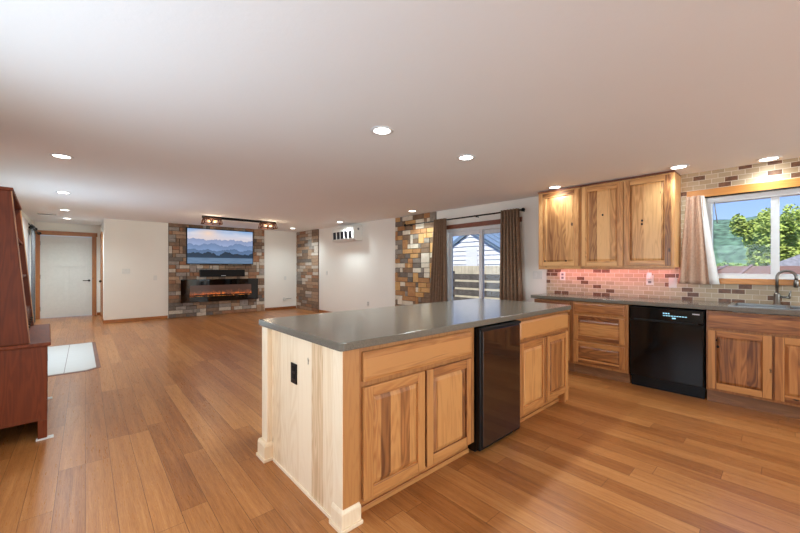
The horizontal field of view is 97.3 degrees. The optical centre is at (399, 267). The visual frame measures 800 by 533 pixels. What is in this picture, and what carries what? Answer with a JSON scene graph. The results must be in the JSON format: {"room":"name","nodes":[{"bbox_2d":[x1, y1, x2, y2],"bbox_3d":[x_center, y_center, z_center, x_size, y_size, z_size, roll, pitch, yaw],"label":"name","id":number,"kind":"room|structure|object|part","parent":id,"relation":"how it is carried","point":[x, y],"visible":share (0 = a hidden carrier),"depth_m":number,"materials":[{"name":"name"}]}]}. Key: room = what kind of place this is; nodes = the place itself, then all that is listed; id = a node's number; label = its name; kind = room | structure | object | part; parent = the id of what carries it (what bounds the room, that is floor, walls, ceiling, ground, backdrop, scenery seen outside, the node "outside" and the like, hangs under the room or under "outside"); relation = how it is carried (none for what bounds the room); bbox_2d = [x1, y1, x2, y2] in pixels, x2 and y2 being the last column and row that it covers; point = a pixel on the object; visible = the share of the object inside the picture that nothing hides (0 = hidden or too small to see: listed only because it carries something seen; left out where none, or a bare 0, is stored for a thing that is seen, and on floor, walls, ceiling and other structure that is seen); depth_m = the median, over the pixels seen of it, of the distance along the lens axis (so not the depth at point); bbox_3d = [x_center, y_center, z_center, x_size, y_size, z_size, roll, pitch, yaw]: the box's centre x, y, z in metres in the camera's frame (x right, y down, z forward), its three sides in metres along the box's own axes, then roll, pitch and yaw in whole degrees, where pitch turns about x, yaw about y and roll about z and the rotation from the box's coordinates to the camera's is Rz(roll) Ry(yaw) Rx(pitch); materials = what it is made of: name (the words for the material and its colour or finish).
{"room":"open-plan kitchen","nodes":[
{"label":"open-plan kitchen","id":0,"kind":"room"},
{"bbox_2d":[21,211,33,289],"bbox_3d":[-2.964,0.030,1.777,0.150,2.500,18.600,0,0,-42],"label":"wall","id":1,"kind":"structure","parent":0,"point":[30,221],"depth_m":8.19,"materials":[{"name":"white paint"}]},
{"bbox_2d":[28,234,29,281],"bbox_3d":[-8.205,0.005,7.654,0.090,1.550,1.450,0,0,-42],"label":"window","id":2,"kind":"structure","parent":1,"relation":"in","point":[28,234],"depth_m":8.21,"materials":[{"name":"white plastic"}]},
{"bbox_2d":[29,225,41,234],"bbox_3d":[-8.197,-0.840,7.863,0.158,0.080,1.766,0,0,-42],"label":"curtain rod","id":3,"kind":"object","parent":1,"relation":"attached to","point":[30,226],"visible":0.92,"depth_m":7.62,"materials":[{"name":"black metal"}]},
{"bbox_3d":[-7.823,-0.940,7.392,0.088,0.080,3.066,0,0,-42],"label":"curtain rod","id":4,"kind":"object","parent":1,"relation":"attached to","visible":0},
{"bbox_2d":[22,216,27,264],"bbox_3d":[-7.264,0.147,6.819,0.026,2.205,0.952,0,0,-42],"label":"curtain","id":5,"kind":"object","parent":4,"relation":"hanging from","point":[24,221],"visible":0.28,"depth_m":6.97,"materials":[{"name":"white fabric"}]},
{"bbox_2d":[31,224,34,322],"bbox_3d":[-8.230,0.147,7.900,0.026,2.205,0.752,0,0,-42],"label":"curtain","id":6,"kind":"object","parent":4,"relation":"hanging from","point":[32,230],"visible":0.87,"depth_m":7.86,"materials":[{"name":"grey fabric"}]},
{"bbox_2d":[34,222,100,314],"bbox_3d":[-8.673,0.030,9.228,1.270,2.500,0.120,0,0,-42],"label":"wall","id":7,"kind":"structure","parent":0,"point":[47,226],"depth_m":9.39,"materials":[{"name":"white paint"}]},
{"bbox_2d":[35,230,96,318],"bbox_3d":[-8.663,0.168,9.164,1.190,2.225,0.130,0,0,-42],"label":"door","id":8,"kind":"structure","parent":7,"relation":"in","point":[65,267],"depth_m":9.15,"materials":[{"name":"white paint"}]},
{"bbox_2d":[101,220,103,318],"bbox_3d":[-7.489,0.030,8.945,0.120,2.500,1.880,0,0,-42],"label":"wall","id":9,"kind":"structure","parent":0,"point":[102,224],"depth_m":8.29,"materials":[{"name":"white paint"}]},
{"bbox_2d":[99,232,102,316],"bbox_3d":[-7.610,0.195,8.992,0.139,2.170,1.090,0,0,-42],"label":"door","id":10,"kind":"structure","parent":9,"relation":"in","point":[101,234],"depth_m":9.30,"materials":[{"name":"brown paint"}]},
{"bbox_2d":[104,219,296,319],"bbox_3d":[-5.100,0.030,9.740,4.740,2.500,0.120,0,0,-42],"label":"wall","id":11,"kind":"structure","parent":0,"point":[141,247],"depth_m":8.68,"materials":[{"name":"white paint"}]},
{"bbox_2d":[122,269,129,273],"bbox_3d":[-6.522,0.075,8.380,0.150,0.118,0.010,0,0,-42],"label":"light switch","id":12,"kind":"object","parent":11,"relation":"attached to","point":[124,271],"visible":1,"depth_m":8.38,"materials":[{"name":"white plastic"}]},
{"bbox_2d":[104,315,167,323],"bbox_3d":[-6.360,1.242,8.523,1.240,0.075,0.014,0,0,-42],"label":"baseboard","id":13,"kind":"structure","parent":11,"relation":"attached to","point":[154,317],"depth_m":8.49,"materials":[{"name":"brown wood"}]},
{"bbox_2d":[265,306,295,310],"bbox_3d":[-3.691,1.242,10.910,1.000,0.075,0.014,0,0,-42],"label":"baseboard","id":14,"kind":"structure","parent":11,"relation":"attached to","point":[286,307],"depth_m":10.88,"materials":[{"name":"brown wood"}]},
{"bbox_2d":[168,223,263,317],"bbox_3d":[-4.970,0.068,9.740,2.426,2.425,0.057,0,0,-42],"label":"stone wall","id":15,"kind":"structure","parent":0,"point":[178,270],"depth_m":9.37,"materials":[{"name":"stone"}]},
{"bbox_2d":[186,227,252,264],"bbox_3d":[-4.921,-0.578,9.704,1.691,0.960,0.064,0,0,-42],"label":"television","id":16,"kind":"object","parent":15,"relation":"attached to","point":[203,245],"visible":1,"depth_m":9.62,"materials":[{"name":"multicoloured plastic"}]},
{"bbox_2d":[181,278,257,302],"bbox_3d":[-4.916,0.605,9.710,1.955,0.600,0.056,0,0,-42],"label":"electric fireplace","id":17,"kind":"object","parent":15,"relation":"attached to","point":[201,290],"visible":1,"depth_m":9.64,"materials":[{"name":"black glass"}]},
{"bbox_2d":[199,270,244,276],"bbox_3d":[-4.881,0.142,9.707,1.138,0.195,0.108,0,0,-42],"label":"soundbar","id":18,"kind":"object","parent":15,"relation":"attached to","point":[202,273],"visible":1,"depth_m":9.63,"materials":[{"name":"black plastic"}]},
{"bbox_2d":[296,229,318,311],"bbox_3d":[-2.834,0.070,10.733,0.042,2.420,1.400,0,0,-42],"label":"stone wall","id":19,"kind":"structure","parent":0,"point":[307,277],"depth_m":10.67,"materials":[{"name":"stone"}]},
{"bbox_2d":[0,0,799,231],"bbox_3d":[-0.862,-1.185,3.522,7.910,0.270,19.400,0,0,-42],"label":"ceiling","id":20,"kind":"structure","parent":0,"point":[166,111],"depth_m":2.22,"materials":[{"name":"paint"}]},
{"bbox_2d":[49,153,73,158],"bbox_3d":[-3.293,-1.088,3.428,0.183,0.009,0.183,0,0,-42],"label":"recessed light","id":21,"kind":"object","parent":20,"relation":"in","point":[57,155],"visible":1,"depth_m":3.42,"materials":[{"name":"white plastic"}]},
{"bbox_2d":[55,191,71,193],"bbox_3d":[-4.945,-1.108,5.170,0.183,0.009,0.183,0,0,-42],"label":"recessed light","id":22,"kind":"object","parent":20,"relation":"in","point":[62,192],"visible":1,"depth_m":5.16,"materials":[{"name":"white plastic"}]},
{"bbox_2d":[201,215,277,229],"bbox_3d":[-3.629,-1.033,8.050,1.600,0.172,0.278,0,0,-42],"label":"track light","id":23,"kind":"object","parent":20,"relation":"attached to","point":[271,224],"visible":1,"depth_m":7.94,"materials":[{"name":"black metal"}]},
{"bbox_2d":[370,126,393,134],"bbox_3d":[-0.140,-1.066,2.732,0.183,0.009,0.183,0,0,-42],"label":"recessed light","id":24,"kind":"object","parent":20,"relation":"in","point":[378,130],"visible":1,"depth_m":2.72,"materials":[{"name":"white plastic"}]},
{"bbox_2d":[456,154,474,160],"bbox_3d":[0.637,-1.065,3.397,0.183,0.009,0.183,0,0,-42],"label":"recessed light","id":25,"kind":"object","parent":20,"relation":"in","point":[465,157],"visible":1,"depth_m":3.39,"materials":[{"name":"white plastic"}]},
{"bbox_2d":[547,186,561,188],"bbox_3d":[2.044,-1.065,4.645,0.183,0.009,0.183,0,0,-42],"label":"recessed light","id":26,"kind":"object","parent":20,"relation":"in","point":[550,187],"visible":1,"depth_m":4.65,"materials":[{"name":"white plastic"}]},
{"bbox_2d":[668,164,689,169],"bbox_3d":[2.911,-1.054,3.676,0.183,0.009,0.183,0,0,-42],"label":"recessed light","id":27,"kind":"object","parent":20,"relation":"in","point":[682,165],"visible":1,"depth_m":3.65,"materials":[{"name":"white plastic"}]},
{"bbox_2d":[755,156,782,161],"bbox_3d":[3.546,-1.049,3.385,0.183,0.009,0.183,0,0,-42],"label":"recessed light","id":28,"kind":"object","parent":20,"relation":"in","point":[770,158],"visible":1,"depth_m":3.37,"materials":[{"name":"white plastic"}]},
{"bbox_2d":[0,308,799,532],"bbox_3d":[-0.668,1.340,3.830,6.410,0.120,19.000,0,0,-42],"label":"floor","id":29,"kind":"structure","parent":0,"point":[162,436],"depth_m":2.29,"materials":[{"name":"brown wood"}]},
{"bbox_2d":[0,186,53,441],"bbox_3d":[-3.278,0.354,2.823,1.221,1.852,0.705,0,0,45],"label":"hutch","id":30,"kind":"object","parent":29,"relation":"on","point":[24,398],"visible":1,"depth_m":2.53,"materials":[{"name":"brown wood"}]},
{"bbox_3d":[-2.913,0.001,2.374,0.024,1.102,0.567,0,0,45],"label":"panel","id":31,"kind":"part","parent":30,"relation":"part of","materials":[{"name":"brown wood"}]},
{"bbox_3d":[-3.726,0.001,3.188,0.024,1.102,0.567,0,0,45],"label":"panel","id":32,"kind":"part","parent":30,"relation":"part of","materials":[{"name":"brown wood"}]},
{"bbox_3d":[-2.670,1.197,2.628,0.050,0.134,0.050,0,0,-45],"label":"leg","id":33,"kind":"part","parent":30,"relation":"part of","materials":[{"name":"brown wood"}]},
{"bbox_2d":[48,342,100,376],"bbox_3d":[-4.931,1.276,4.914,1.100,0.008,2.220,0,0,-42],"label":"floor","id":34,"kind":"structure","parent":29,"relation":"on","point":[80,357],"depth_m":4.95,"materials":[{"name":"white tile"}]},
{"bbox_2d":[256,326,473,532],"bbox_3d":[-0.230,0.840,2.402,1.121,0.880,1.014,0,0,-42],"label":"base cabinet","id":35,"kind":"object","parent":29,"relation":"on","point":[357,428],"visible":0.88,"depth_m":1.97,"materials":[{"name":"brown wood"}]},
{"bbox_3d":[-0.894,0.840,2.397,0.058,0.880,0.094,0,0,-42],"label":"corner post","id":36,"kind":"part","parent":35,"relation":"part of","materials":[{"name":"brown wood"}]},
{"bbox_2d":[291,362,296,384],"bbox_3d":[-0.635,0.630,2.105,0.010,0.120,0.075,0,0,-42],"label":"wall outlet","id":37,"kind":"object","parent":35,"relation":"attached to","point":[293,365],"visible":1,"depth_m":2.10,"materials":[{"name":"black plastic"}]},
{"bbox_3d":[-0.565,0.840,2.048,0.020,0.880,0.863,0,0,-42],"label":"panel","id":38,"kind":"part","parent":35,"relation":"part of","materials":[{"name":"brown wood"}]},
{"bbox_3d":[-0.307,0.787,1.740,0.007,0.775,0.087,0,0,-42],"label":"post","id":39,"kind":"part","parent":35,"relation":"part of","materials":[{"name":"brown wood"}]},
{"bbox_3d":[-0.245,0.840,1.744,0.097,0.880,0.016,0,0,-42],"label":"corner post","id":40,"kind":"part","parent":35,"relation":"part of","materials":[{"name":"brown wood"}]},
{"bbox_3d":[-0.022,0.891,1.925,0.440,0.572,0.019,0,0,-42],"label":"door","id":41,"kind":"part","parent":35,"relation":"part of","materials":[{"name":"brown wood"}]},
{"bbox_3d":[-0.022,0.891,1.925,0.328,0.460,0.011,0,0,-42],"label":"panel","id":42,"kind":"part","parent":35,"relation":"part of","materials":[{"name":"brown wood"}]},
{"bbox_2d":[259,298,570,351],"bbox_3d":[0.333,0.378,2.927,2.602,0.040,1.070,0,0,-42],"label":"countertop","id":43,"kind":"structure","parent":35,"relation":"on","point":[341,331],"depth_m":2.40,"materials":[{"name":"grey stone"}]},
{"bbox_3d":[0.148,0.501,2.076,0.894,0.151,0.019,0,0,-42],"label":"drawer","id":44,"kind":"part","parent":35,"relation":"part of","materials":[{"name":"brown wood"}]},
{"bbox_3d":[0.317,0.891,2.228,0.440,0.572,0.019,0,0,-42],"label":"door","id":45,"kind":"part","parent":35,"relation":"part of","materials":[{"name":"brown wood"}]},
{"bbox_3d":[0.317,0.891,2.228,0.328,0.460,0.011,0,0,-42],"label":"panel","id":46,"kind":"part","parent":35,"relation":"part of","materials":[{"name":"brown wood"}]},
{"bbox_2d":[468,320,520,451],"bbox_3d":[0.532,0.844,2.795,0.521,0.872,0.642,0,0,-42],"label":"beverage cooler","id":47,"kind":"object","parent":29,"relation":"on","point":[497,345],"visible":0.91,"depth_m":2.51,"materials":[{"name":"black plastic"}]},
{"bbox_3d":[0.742,0.418,2.560,0.519,0.019,0.011,0,0,-42],"label":"door handle","id":48,"kind":"part","parent":47,"relation":"part of","materials":[{"name":"black metal"}]},
{"bbox_3d":[0.748,0.833,2.569,0.487,0.795,0.005,0,0,-42],"label":"glass panel","id":49,"kind":"part","parent":47,"relation":"part of","materials":[{"name":"black glass"}]},
{"bbox_2d":[516,310,568,422],"bbox_3d":[0.978,0.840,3.423,0.960,0.880,0.920,0,0,-42],"label":"base cabinet","id":50,"kind":"object","parent":29,"relation":"on","point":[543,338],"visible":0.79,"depth_m":3.04,"materials":[{"name":"brown wood"}]},
{"bbox_3d":[1.109,0.889,2.936,0.440,0.574,0.019,0,0,-42],"label":"door","id":51,"kind":"part","parent":50,"relation":"part of","materials":[{"name":"brown wood"}]},
{"bbox_3d":[1.109,0.889,2.936,0.328,0.462,0.011,0,0,-42],"label":"panel","id":52,"kind":"part","parent":50,"relation":"part of","materials":[{"name":"brown wood"}]},
{"bbox_3d":[1.277,0.500,3.086,0.892,0.144,0.019,0,0,-42],"label":"drawer","id":53,"kind":"part","parent":50,"relation":"part of","materials":[{"name":"brown wood"}]},
{"bbox_3d":[1.446,0.889,3.237,0.438,0.574,0.019,0,0,-42],"label":"door","id":54,"kind":"part","parent":50,"relation":"part of","materials":[{"name":"brown wood"}]},
{"bbox_3d":[1.446,0.889,3.237,0.326,0.462,0.011,0,0,-42],"label":"panel","id":55,"kind":"part","parent":50,"relation":"part of","materials":[{"name":"brown wood"}]},
{"bbox_2d":[534,298,574,371],"bbox_3d":[2.165,0.844,4.688,0.618,0.873,0.497,0,0,-42],"label":"base cabinet","id":56,"kind":"object","parent":29,"relation":"on","point":[571,366],"visible":0.24,"depth_m":4.33,"materials":[{"name":"brown wood"}]},
{"bbox_3d":[1.935,0.480,4.497,0.019,0.115,0.445,0,0,-42],"label":"drawer","id":57,"kind":"part","parent":56,"relation":"part of","materials":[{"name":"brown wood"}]},
{"bbox_3d":[1.935,0.860,4.497,0.019,0.560,0.445,0,0,-42],"label":"door","id":58,"kind":"part","parent":56,"relation":"part of","materials":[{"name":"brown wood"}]},
{"bbox_2d":[573,301,630,382],"bbox_3d":[2.530,0.844,4.281,0.618,0.873,0.590,0,0,-42],"label":"base cabinet","id":59,"kind":"object","parent":29,"relation":"on","point":[601,331],"visible":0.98,"depth_m":4.06,"materials":[{"name":"brown wood"}]},
{"bbox_3d":[2.300,1.008,4.088,0.011,0.159,0.444,0,0,-42],"label":"panel","id":60,"kind":"part","parent":59,"relation":"part of","materials":[{"name":"brown wood"}]},
{"bbox_3d":[2.300,0.710,4.088,0.011,0.194,0.444,0,0,-42],"label":"panel","id":61,"kind":"part","parent":59,"relation":"part of","materials":[{"name":"brown wood"}]},
{"bbox_3d":[2.300,1.008,4.088,0.019,0.255,0.540,0,0,-42],"label":"drawer","id":62,"kind":"part","parent":59,"relation":"part of","materials":[{"name":"brown wood"}]},
{"bbox_3d":[2.300,0.710,4.088,0.019,0.290,0.540,0,0,-42],"label":"drawer","id":63,"kind":"part","parent":59,"relation":"part of","materials":[{"name":"brown wood"}]},
{"bbox_3d":[2.300,0.480,4.088,0.019,0.115,0.540,0,0,-42],"label":"drawer","id":64,"kind":"part","parent":59,"relation":"part of","materials":[{"name":"brown wood"}]},
{"bbox_2d":[629,305,705,398],"bbox_3d":[2.930,0.847,3.808,0.614,0.866,0.622,0,0,-42],"label":"dishwasher","id":65,"kind":"object","parent":29,"relation":"on","point":[668,344],"visible":0.98,"depth_m":3.59,"materials":[{"name":"black plastic"}]},
{"bbox_3d":[2.724,0.480,3.624,0.048,0.133,0.618,0,0,-42],"label":"control panel","id":66,"kind":"part","parent":65,"relation":"part of","materials":[{"name":"black plastic"}]},
{"bbox_3d":[2.768,1.222,3.663,0.010,0.115,0.616,0,0,-42],"label":"kick plate","id":67,"kind":"part","parent":65,"relation":"part of","materials":[{"name":"black plastic"}]},
{"bbox_2d":[706,310,799,418],"bbox_3d":[3.466,0.844,3.233,0.618,0.873,0.920,0,0,-42],"label":"base cabinet","id":68,"kind":"object","parent":29,"relation":"on","point":[753,359],"visible":0.98,"depth_m":3.14,"materials":[{"name":"brown wood"}]},
{"bbox_2d":[531,293,799,315],"bbox_3d":[2.952,0.378,3.803,0.630,0.040,2.935,0,0,-42],"label":"countertop","id":69,"kind":"structure","parent":68,"relation":"on","point":[676,303],"depth_m":3.75,"materials":[{"name":"grey stone"}]},
{"bbox_2d":[728,302,799,315],"bbox_3d":[3.503,0.441,3.179,0.430,0.178,0.760,0,0,-42],"label":"sink","id":70,"kind":"object","parent":69,"relation":"in","point":[790,307],"visible":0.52,"depth_m":3.33,"materials":[{"name":"metal"}]},
{"bbox_3d":[3.621,0.443,3.046,0.370,0.175,0.345,0,0,-42],"label":"bowl","id":71,"kind":"part","parent":70,"relation":"part of","materials":[{"name":"metal"}]},
{"bbox_2d":[773,270,798,304],"bbox_3d":[3.685,0.187,3.365,0.063,0.341,0.174,0,0,-42],"label":"kitchen faucet","id":72,"kind":"object","parent":69,"relation":"on","point":[776,297],"visible":0.98,"depth_m":3.38,"materials":[{"name":"silver metal"}]},
{"bbox_2d":[773,292,781,304],"bbox_3d":[3.648,0.297,3.406,0.063,0.120,0.063,0,0,-42],"label":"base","id":73,"kind":"object","parent":72,"relation":"attached to","point":[776,297],"depth_m":3.39,"materials":[{"name":"silver metal"}]},
{"bbox_3d":[3.686,0.255,3.364,0.021,0.082,0.078,0,0,-42],"label":"lever","id":74,"kind":"part","parent":72,"relation":"part of","materials":[{"name":"silver metal"}]},
{"bbox_3d":[3.689,0.133,3.360,0.023,0.233,0.147,0,0,-42],"label":"spout","id":75,"kind":"part","parent":72,"relation":"part of","materials":[{"name":"silver metal"}]},
{"bbox_3d":[3.081,0.865,3.212,0.015,0.438,0.319,0,0,-42],"label":"panel","id":76,"kind":"part","parent":68,"relation":"part of","materials":[{"name":"brown wood"}]},
{"bbox_3d":[3.086,0.865,3.209,0.019,0.550,0.420,0,0,-42],"label":"door","id":77,"kind":"part","parent":68,"relation":"part of","materials":[{"name":"brown wood"}]},
{"bbox_3d":[3.239,0.493,3.040,0.017,0.150,0.875,0,0,-42],"label":"false drawer","id":78,"kind":"part","parent":68,"relation":"part of","materials":[{"name":"brown wood"}]},
{"bbox_3d":[3.376,0.865,2.885,0.019,0.550,0.420,0,0,-42],"label":"door","id":79,"kind":"part","parent":68,"relation":"part of","materials":[{"name":"brown wood"}]},
{"bbox_3d":[3.376,0.865,2.885,0.011,0.438,0.308,0,0,-42],"label":"panel","id":80,"kind":"part","parent":68,"relation":"part of","materials":[{"name":"brown wood"}]},
{"bbox_2d":[395,212,436,305],"bbox_3d":[0.297,0.095,7.234,0.037,2.370,1.190,0,0,-42],"label":"stone wall","id":81,"kind":"structure","parent":0,"point":[413,244],"depth_m":7.24,"materials":[{"name":"stone"}]},
{"bbox_2d":[319,188,793,311],"bbox_3d":[2.295,0.030,5.137,0.150,2.500,16.600,0,0,-42],"label":"wall","id":82,"kind":"structure","parent":0,"point":[359,272],"depth_m":8.18,"materials":[{"name":"white paint"}]},
{"bbox_2d":[332,225,361,242],"bbox_3d":[-1.352,-0.853,8.897,0.274,0.365,1.014,0,0,-42],"label":"air conditioner","id":83,"kind":"object","parent":82,"relation":"attached to","point":[351,233],"visible":1,"depth_m":8.66,"materials":[{"name":"white plastic"}]},
{"bbox_2d":[404,208,524,226],"bbox_3d":[1.014,-0.890,6.369,0.116,0.056,2.708,0,0,-42],"label":"curtain rod","id":84,"kind":"object","parent":82,"relation":"attached to","point":[522,209],"visible":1,"depth_m":6.13,"materials":[{"name":"black metal"}]},
{"bbox_2d":[429,218,446,302],"bbox_3d":[0.690,0.175,6.600,0.075,2.170,0.464,0,0,-42],"label":"curtain","id":85,"kind":"object","parent":84,"relation":"hanging from","point":[438,282],"visible":0.73,"depth_m":6.54,"materials":[{"name":"brown fabric"}]},
{"bbox_2d":[500,208,522,300],"bbox_3d":[1.730,0.175,5.437,0.075,2.170,0.444,0,0,-42],"label":"curtain","id":86,"kind":"object","parent":84,"relation":"hanging from","point":[511,281],"visible":0.64,"depth_m":5.44,"materials":[{"name":"brown fabric"}]},
{"bbox_2d":[447,217,521,300],"bbox_3d":[1.410,0.242,6.097,0.170,2.075,1.590,0,0,-42],"label":"door","id":87,"kind":"structure","parent":82,"relation":"in","point":[482,229],"depth_m":6.19,"materials":[{"name":"white plastic"}]},
{"bbox_3d":[1.184,0.285,6.357,0.040,1.890,0.740,0,0,-42],"label":"sash","id":88,"kind":"part","parent":87,"relation":"part of","materials":[{"name":"white plastic"}]},
{"bbox_3d":[1.419,0.280,6.125,0.120,2.000,1.520,0,0,-42],"label":"frame","id":89,"kind":"part","parent":87,"relation":"part of","materials":[{"name":"white plastic"}]},
{"bbox_3d":[1.358,-0.757,6.050,0.030,0.075,1.590,0,0,-42],"label":"head casing","id":90,"kind":"part","parent":87,"relation":"part of","materials":[{"name":"brown wood"}]},
{"bbox_3d":[1.661,0.285,5.899,0.040,1.890,0.740,0,0,-42],"label":"sash","id":91,"kind":"part","parent":87,"relation":"part of","materials":[{"name":"white plastic"}]},
{"bbox_2d":[533,271,541,278],"bbox_3d":[2.062,0.105,5.277,0.010,0.118,0.150,0,0,-42],"label":"light switch","id":92,"kind":"object","parent":82,"relation":"attached to","point":[536,274],"visible":1,"depth_m":5.28,"materials":[{"name":"white plastic"}]},
{"bbox_2d":[538,186,580,268],"bbox_3d":[2.243,-0.517,4.827,0.339,1.071,0.564,0,0,-42],"label":"upper cabinet","id":93,"kind":"object","parent":82,"relation":"attached to","point":[559,209],"visible":0.95,"depth_m":4.69,"materials":[{"name":"brown wood"}]},
{"bbox_3d":[2.121,-0.521,4.720,0.015,0.878,0.422,0,0,-42],"label":"panel","id":94,"kind":"part","parent":93,"relation":"part of","materials":[{"name":"brown wood"}]},
{"bbox_3d":[2.137,0.007,4.733,0.020,0.022,0.560,0,0,-42],"label":"light rail","id":95,"kind":"part","parent":93,"relation":"part of","materials":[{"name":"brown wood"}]},
{"bbox_2d":[580,170,680,269],"bbox_3d":[2.754,-0.517,4.256,0.339,1.071,0.962,0,0,-42],"label":"upper cabinet","id":96,"kind":"object","parent":82,"relation":"attached to","point":[631,223],"visible":0.98,"depth_m":4.07,"materials":[{"name":"brown wood"}]},
{"bbox_3d":[2.476,-0.521,4.324,0.015,0.877,0.341,0,0,-42],"label":"panel","id":97,"kind":"part","parent":96,"relation":"part of","materials":[{"name":"brown wood"}]},
{"bbox_3d":[2.477,-0.521,4.325,0.019,0.993,0.457,0,0,-42],"label":"door","id":98,"kind":"part","parent":96,"relation":"part of","materials":[{"name":"brown wood"}]},
{"bbox_3d":[2.648,0.007,4.161,0.020,0.022,0.958,0,0,-42],"label":"light rail","id":99,"kind":"part","parent":96,"relation":"part of","materials":[{"name":"brown wood"}]},
{"bbox_3d":[2.786,-0.521,3.977,0.015,0.877,0.331,0,0,-42],"label":"panel","id":100,"kind":"part","parent":96,"relation":"part of","materials":[{"name":"brown wood"}]},
{"bbox_3d":[2.788,-0.521,3.978,0.019,0.993,0.447,0,0,-42],"label":"door","id":101,"kind":"part","parent":96,"relation":"part of","materials":[{"name":"brown wood"}]},
{"bbox_2d":[547,157,799,305],"bbox_3d":[3.196,-0.350,4.011,0.008,1.460,3.120,0,0,-42],"label":"tile backsplash","id":102,"kind":"structure","parent":82,"relation":"attached to","point":[607,282],"depth_m":3.94,"materials":[{"name":"stone"}]},
{"bbox_2d":[560,272,564,279],"bbox_3d":[2.306,0.114,4.993,0.010,0.118,0.075,0,0,-42],"label":"wall outlet","id":103,"kind":"object","parent":102,"relation":"attached to","point":[562,274],"visible":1,"depth_m":4.99,"materials":[{"name":"white plastic"}]},
{"bbox_2d":[646,275,653,284],"bbox_3d":[2.996,0.145,4.221,0.010,0.118,0.075,0,0,-42],"label":"wall outlet","id":104,"kind":"object","parent":102,"relation":"attached to","point":[648,281],"visible":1,"depth_m":4.21,"materials":[{"name":"white plastic"}]},
{"bbox_2d":[647,273,651,278],"bbox_3d":[2.977,0.092,4.205,0.040,0.075,0.050,0,0,-42],"label":"plug adapter","id":105,"kind":"object","parent":104,"relation":"attached to","point":[649,275],"visible":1,"depth_m":4.19,"materials":[{"name":"white plastic"}]},
{"bbox_2d":[669,278,676,287],"bbox_3d":[3.142,0.170,4.057,0.010,0.118,0.075,0,0,-42],"label":"light switch","id":106,"kind":"object","parent":102,"relation":"attached to","point":[672,281],"visible":1,"depth_m":4.05,"materials":[{"name":"white plastic"}]},
{"bbox_2d":[687,177,799,285],"bbox_3d":[3.698,-0.344,3.501,0.160,1.023,1.310,0,0,-42],"label":"window","id":107,"kind":"structure","parent":82,"relation":"in","point":[748,279],"depth_m":3.51,"materials":[{"name":"white plastic"}]},
{"bbox_3d":[3.662,-0.812,3.469,0.035,0.085,1.310,0,0,-42],"label":"head casing","id":108,"kind":"part","parent":107,"relation":"part of","materials":[{"name":"brown wood"}]},
{"bbox_2d":[705,186,799,197],"bbox_3d":[3.635,-0.768,3.451,0.034,0.025,1.300,0,0,-42],"label":"curtain rod","id":109,"kind":"object","parent":107,"relation":"attached to","point":[796,186],"visible":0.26,"depth_m":3.52,"materials":[{"name":"black metal"}]},
{"bbox_2d":[678,195,719,284],"bbox_3d":[3.232,-0.305,3.816,0.076,0.960,0.347,0,0,-42],"label":"curtain","id":110,"kind":"object","parent":109,"relation":"hanging from","point":[697,261],"visible":1,"depth_m":3.82,"materials":[{"name":"beige fabric"}]},
{"bbox_3d":[3.744,-0.328,3.502,0.090,0.875,1.050,0,0,-42],"label":"frame","id":111,"kind":"part","parent":107,"relation":"part of","materials":[{"name":"white plastic"}]},
{"bbox_3d":[3.735,-0.734,3.493,0.095,0.058,1.030,0,0,-42],"label":"blind head rail","id":112,"kind":"part","parent":107,"relation":"part of","materials":[{"name":"white plastic"}]},
{"bbox_3d":[3.698,0.140,3.433,0.070,0.056,1.210,0,0,-42],"label":"sill","id":113,"kind":"part","parent":107,"relation":"part of","materials":[{"name":"brown wood"}]},
{"label":"outside","id":114,"kind":"structure","parent":0,"visible":0},
{"bbox_3d":[51.616,3.030,66.271,154.700,2.900,350.000,0,0,-42],"label":"ground","id":115,"kind":"structure","parent":114,"visible":0},
{"bbox_2d":[453,233,499,265],"bbox_3d":[3.871,0.145,12.999,4.300,2.870,3.700,0,0,-42],"label":"shed","id":116,"kind":"object","parent":115,"relation":"on","point":[465,248],"visible":0.2,"depth_m":11.54,"materials":[{"name":"white"}]},
{"bbox_2d":[453,271,499,300],"bbox_3d":[0.713,0.830,10.095,0.120,1.500,7.900,0,0,-42],"label":"fence","id":117,"kind":"object","parent":115,"relation":"on","point":[490,277],"visible":0.02,"depth_m":8.76,"materials":[{"name":"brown wood"}]},
{"bbox_2d":[453,266,499,299],"bbox_3d":[1.459,0.760,10.689,0.025,1.640,7.792,0,0,-42],"label":"fence","id":118,"kind":"object","parent":115,"relation":"on","point":[458,269],"visible":0.12,"depth_m":9.95,"materials":[{"name":"beige wood"}]},
{"bbox_2d":[716,261,746,265],"bbox_3d":[28.963,0.982,30.590,3.518,3.244,4.796,0,0,-42],"label":"broadleaf tree","id":119,"kind":"object","parent":115,"relation":"on","point":[725,262],"visible":0.03,"depth_m":30.45,"materials":[{"name":"green plant"}]},
{"bbox_2d":[717,264,799,273],"bbox_3d":[5.811,0.755,6.403,2.600,1.650,3.800,0,0,-42],"label":"roof","id":120,"kind":"object","parent":115,"relation":"on","point":[725,269],"visible":0.16,"depth_m":6.21,"materials":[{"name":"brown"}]},
{"bbox_2d":[729,204,799,265],"bbox_3d":[21.985,-0.594,20.884,2.862,6.170,2.948,0,0,-3],"label":"broadleaf tree","id":121,"kind":"object","parent":115,"relation":"on","point":[758,253],"visible":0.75,"depth_m":20.39,"materials":[{"name":"green plant"}]},
{"bbox_2d":[769,254,799,265],"bbox_3d":[16.668,1.005,14.065,5.200,3.550,4.750,0,0,-42],"label":"house","id":122,"kind":"structure","parent":115,"relation":"on","point":[793,261],"depth_m":13.63,"materials":[{"name":"white"}]},
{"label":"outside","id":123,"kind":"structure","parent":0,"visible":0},
{"bbox_2d":[713,216,795,265],"bbox_3d":[131.204,-8.067,117.310,72.000,25.495,300.000,0,0,-42],"label":"hill","id":124,"kind":"structure","parent":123,"point":[728,248],"depth_m":118.23,"materials":[{"name":"green plant"}]}
]}

